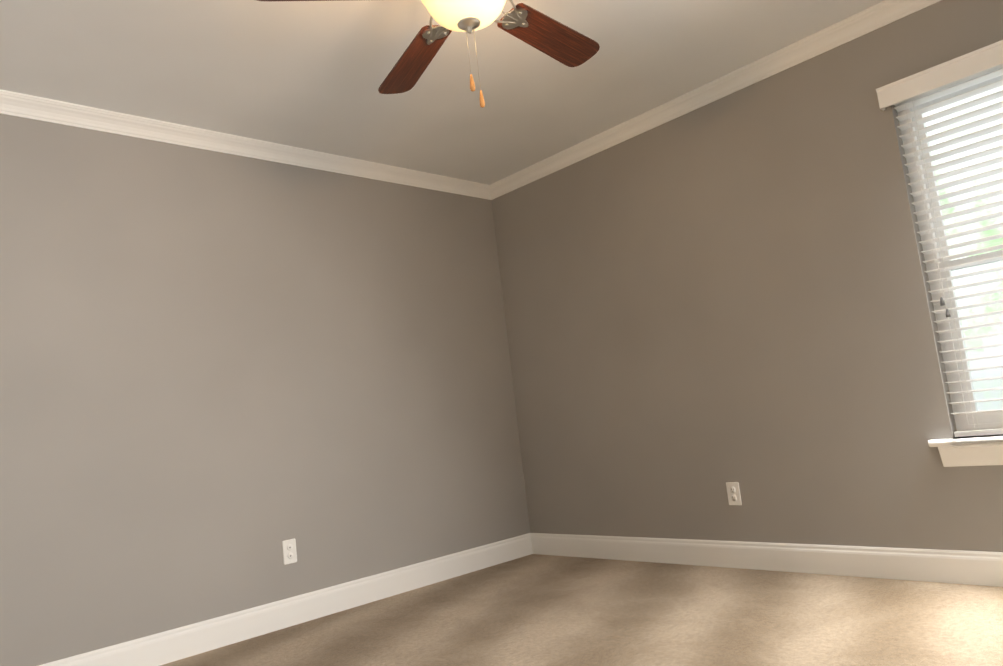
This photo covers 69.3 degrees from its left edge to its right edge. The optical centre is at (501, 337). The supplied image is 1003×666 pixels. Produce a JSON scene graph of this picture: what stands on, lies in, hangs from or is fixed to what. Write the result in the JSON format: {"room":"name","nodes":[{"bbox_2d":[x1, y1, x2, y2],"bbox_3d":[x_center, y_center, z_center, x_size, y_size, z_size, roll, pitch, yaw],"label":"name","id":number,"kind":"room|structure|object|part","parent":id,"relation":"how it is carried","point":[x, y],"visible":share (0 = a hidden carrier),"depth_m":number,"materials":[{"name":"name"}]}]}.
{"room":"empty bedroom","nodes":[
{"label":"empty bedroom","id":0,"kind":"room"},
{"bbox_2d":[0,114,529,665],"bbox_3d":[-1.302,0.202,3.618,3.632,2.440,0.150,0,-9,-44],"label":"wall","id":1,"kind":"structure","parent":0,"point":[222,376],"depth_m":3.48,"materials":[{"name":"beige paint"}]},
{"bbox_2d":[0,89,491,199],"bbox_3d":[-1.367,-0.980,3.680,3.510,0.080,0.058,0,-9,-44],"label":"crown molding","id":2,"kind":"structure","parent":1,"relation":"attached to","point":[11,103],"depth_m":3.62,"materials":[{"name":"white wood"}]},
{"bbox_2d":[38,533,533,665],"bbox_3d":[-1.116,1.328,3.425,3.570,0.130,0.015,0,-9,-44],"label":"baseboard","id":3,"kind":"structure","parent":1,"relation":"attached to","point":[165,647],"depth_m":3.51,"materials":[{"name":"white wood"}]},
{"bbox_2d":[282,538,296,564],"bbox_3d":[-1.039,1.051,3.565,0.070,0.115,0.009,0,-9,-44],"label":"outlet","id":4,"kind":"object","parent":1,"relation":"attached to","point":[289,552],"visible":1,"depth_m":3.56,"materials":[{"name":"white plastic"}]},
{"bbox_2d":[0,0,883,184],"bbox_3d":[-0.074,-1.379,2.328,3.932,0.100,4.180,0,-9,-44],"label":"ceiling","id":5,"kind":"structure","parent":0,"point":[310,75],"depth_m":3.18,"materials":[{"name":"white paint"}]},
{"bbox_2d":[257,0,599,107],"bbox_3d":[-0.084,-1.017,2.326,1.246,0.613,1.279,0,-9,-44],"label":"ceiling fan","id":6,"kind":"object","parent":5,"relation":"hanging from","point":[552,38],"visible":1,"depth_m":2.54,"materials":[{"name":"brown wood"}]},
{"bbox_3d":[-0.537,-1.057,2.212,0.465,0.006,0.148,-6,4,-12],"label":"blade","id":7,"kind":"part","parent":6,"relation":"part of","materials":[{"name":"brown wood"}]},
{"bbox_3d":[-0.322,-1.014,2.671,0.148,0.006,0.465,-15,-4,-31],"label":"blade","id":8,"kind":"part","parent":6,"relation":"part of","materials":[{"name":"brown wood"}]},
{"bbox_3d":[-0.109,-1.046,2.294,0.279,0.557,0.279,0,-9,-44],"label":"motor","id":9,"kind":"part","parent":6,"relation":"part of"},
{"bbox_3d":[-0.109,-1.047,2.294,0.286,0.112,0.286,0,-9,-44],"label":"lamp shade","id":10,"kind":"part","parent":6,"relation":"part of","materials":[{"name":"white glass"}]},
{"bbox_3d":[0.179,-1.082,2.617,0.148,0.006,0.465,-27,-20,39],"label":"blade","id":11,"kind":"part","parent":6,"relation":"part of","materials":[{"name":"brown wood"}]},
{"bbox_2d":[160,554,1002,665],"bbox_3d":[0.215,1.127,2.033,3.932,0.100,4.180,0,-9,-44],"label":"floor","id":12,"kind":"structure","parent":0,"point":[539,610],"depth_m":2.93,"materials":[{"name":"carpet"}]},
{"bbox_2d":[492,0,1002,551],"bbox_3d":[1.387,-0.118,3.540,0.150,2.440,4.030,0,-9,-44],"label":"wall","id":13,"kind":"structure","parent":0,"point":[702,304],"depth_m":3.58,"materials":[{"name":"beige paint"}]},
{"bbox_2d":[488,0,940,199],"bbox_3d":[1.228,-1.294,3.552,0.058,0.080,3.880,0,-9,-44],"label":"crown molding","id":14,"kind":"structure","parent":13,"relation":"attached to","point":[868,20],"depth_m":3.65,"materials":[{"name":"white wood"}]},
{"bbox_2d":[726,482,741,504],"bbox_3d":[1.169,0.786,3.656,0.008,0.115,0.070,0,-9,-44],"label":"electrical outlet plate","id":15,"kind":"object","parent":13,"relation":"attached to","point":[733,493],"visible":1,"depth_m":3.65,"materials":[{"name":"white plastic"}]},
{"bbox_2d":[530,533,1002,586],"bbox_3d":[1.509,1.010,3.295,0.015,0.130,3.880,0,-9,-44],"label":"baseboard","id":16,"kind":"structure","parent":13,"relation":"attached to","point":[984,568],"depth_m":3.42,"materials":[{"name":"white wood"}]},
{"bbox_2d":[876,40,1002,110],"bbox_3d":[1.966,-1.107,2.790,0.046,0.088,0.974,0,-9,-44],"label":"blind valance","id":17,"kind":"object","parent":13,"relation":"attached to","point":[980,60],"visible":0.86,"depth_m":2.95,"materials":[{"name":"white wood"}]},
{"bbox_2d":[905,104,950,316],"bbox_3d":[1.766,-0.536,3.016,0.018,0.917,0.030,0,-9,-44],"label":"blind cord","id":18,"kind":"object","parent":17,"relation":"hanging from","point":[942,302],"visible":0.98,"depth_m":2.99,"materials":[{"name":"grey fabric"}]},
{"bbox_2d":[912,100,978,429],"bbox_3d":[1.819,-0.316,2.991,0.002,1.398,0.002,0,-9,-44],"label":"blind cord","id":19,"kind":"object","parent":17,"relation":"hanging from","point":[945,275],"depth_m":2.99,"materials":[{"name":"white fabric"}]},
{"bbox_2d":[894,65,1002,466],"bbox_3d":[2.109,-0.337,2.751,0.195,1.590,1.066,0,-9,-44],"label":"window","id":20,"kind":"structure","parent":13,"relation":"in","point":[990,422],"depth_m":2.98,"materials":[{"name":"white plastic"}]},
{"bbox_3d":[2.164,0.392,2.638,0.115,0.113,1.066,0,-9,-44],"label":"window stool apron","id":21,"kind":"part","parent":20,"relation":"part of","materials":[{"name":"white wood"}]},
{"label":"outside","id":22,"kind":"structure","parent":0,"visible":0},
{"bbox_2d":[924,86,1002,410],"bbox_3d":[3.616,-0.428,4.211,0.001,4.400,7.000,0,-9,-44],"label":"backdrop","id":23,"kind":"structure","parent":22,"point":[971,332],"depth_m":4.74,"materials":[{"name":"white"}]}
]}

